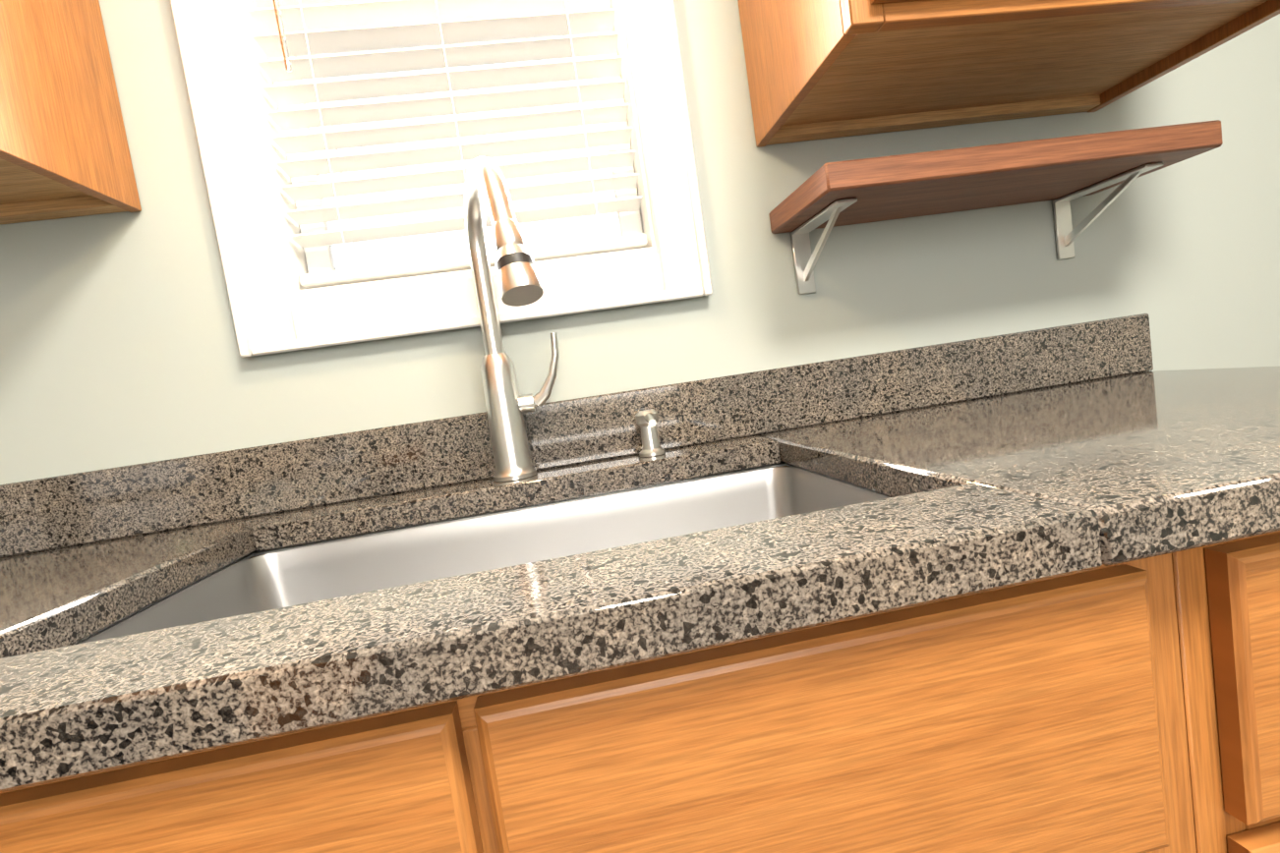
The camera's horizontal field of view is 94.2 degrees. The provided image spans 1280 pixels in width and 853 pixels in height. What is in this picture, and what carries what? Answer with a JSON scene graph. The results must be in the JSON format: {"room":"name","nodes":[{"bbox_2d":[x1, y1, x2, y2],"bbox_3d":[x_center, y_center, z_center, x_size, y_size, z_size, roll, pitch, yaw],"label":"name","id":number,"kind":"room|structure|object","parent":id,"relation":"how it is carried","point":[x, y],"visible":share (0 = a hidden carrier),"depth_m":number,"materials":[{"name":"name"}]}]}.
{"room":"kitchen","nodes":[
{"label":"kitchen","id":0,"kind":"room"},
{"bbox_2d":[0,0,1279,484],"bbox_3d":[0.266,-0.328,1.038,3.800,2.470,0.120,-9,4,-7],"label":"wall","id":1,"kind":"structure","parent":0,"point":[118,344],"depth_m":0.96,"materials":[{"name":"grey paint"}]},
{"bbox_2d":[0,0,141,224],"bbox_3d":[-0.895,-0.651,0.636,0.305,0.762,0.341,-9,4,-7],"label":"upper cabinet","id":2,"kind":"object","parent":1,"relation":"attached to","point":[64,150],"visible":1,"depth_m":0.75,"materials":[{"name":"brown wood"}]},
{"bbox_2d":[170,0,713,357],"bbox_3d":[-0.313,-0.655,0.932,0.708,1.008,0.143,-9,4,-7],"label":"window","id":3,"kind":"structure","parent":1,"relation":"in","point":[275,305],"depth_m":0.91,"materials":[{"name":"white"}]},
{"bbox_2d":[246,0,647,289],"bbox_3d":[-0.311,-0.661,0.908,0.538,0.826,0.061,-9,4,-7],"label":"window blinds","id":4,"kind":"object","parent":3,"relation":"attached to","point":[283,18],"visible":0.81,"depth_m":0.92,"materials":[{"name":"white plastic"}]},
{"bbox_2d":[769,119,1222,294],"bbox_3d":[0.517,-0.319,0.900,0.582,0.138,0.212,-9,4,-7],"label":"wall shelf","id":5,"kind":"object","parent":1,"relation":"attached to","point":[1062,172],"visible":1,"depth_m":0.82,"materials":[{"name":"brown wood"}]},
{"bbox_2d":[737,0,1279,146],"bbox_3d":[0.452,-0.863,0.796,0.610,0.762,0.341,-9,4,-7],"label":"upper cabinet","id":6,"kind":"object","parent":1,"relation":"attached to","point":[822,69],"visible":1,"depth_m":0.81,"materials":[{"name":"brown wood"}]},
{"bbox_3d":[0.751,1.071,-1.205,4.040,0.100,4.840,-9,4,-7],"label":"floor","id":7,"kind":"structure","parent":0,"visible":0},
{"bbox_2d":[0,465,1196,852],"bbox_3d":[-0.075,0.559,0.652,0.955,0.875,0.651,-9,4,-7],"label":"base cabinet","id":8,"kind":"object","parent":7,"relation":"on","point":[1044,716],"visible":0.62,"depth_m":0.36,"materials":[{"name":"brown wood"}]},
{"bbox_2d":[0,313,1279,793],"bbox_3d":[-0.132,0.145,-0.588,2.489,0.138,3.047,-9,4,-7],"label":"countertop","id":9,"kind":"structure","parent":8,"relation":"on","point":[999,461],"depth_m":0.44,"materials":[{"name":"stone"}]},
{"bbox_2d":[76,463,890,644],"bbox_3d":[-0.108,0.226,0.630,0.782,0.207,0.467,-9,4,-7],"label":"sink","id":10,"kind":"object","parent":9,"relation":"in","point":[279,578],"visible":0.1,"depth_m":0.82,"materials":[{"name":"silver metal"}]},
{"bbox_2d":[464,156,559,481],"bbox_3d":[-0.173,-0.133,0.774,0.125,0.423,0.254,-9,4,-7],"label":"faucet","id":11,"kind":"object","parent":9,"relation":"on","point":[507,405],"visible":1,"depth_m":0.85,"materials":[{"name":"silver metal"}]},
{"bbox_2d":[635,408,665,457],"bbox_3d":[0.016,0.010,0.888,0.040,0.068,0.072,-9,4,-7],"label":"soap dispenser","id":12,"kind":"object","parent":9,"relation":"on","point":[647,421],"visible":1,"depth_m":0.89,"materials":[{"name":"silver metal"}]},
{"bbox_2d":[1171,530,1279,852],"bbox_3d":[0.694,0.438,0.743,0.610,0.875,0.651,-9,4,-7],"label":"base cabinet","id":13,"kind":"object","parent":7,"relation":"on","point":[1227,596],"visible":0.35,"depth_m":0.41,"materials":[{"name":"brown wood"}]}
]}

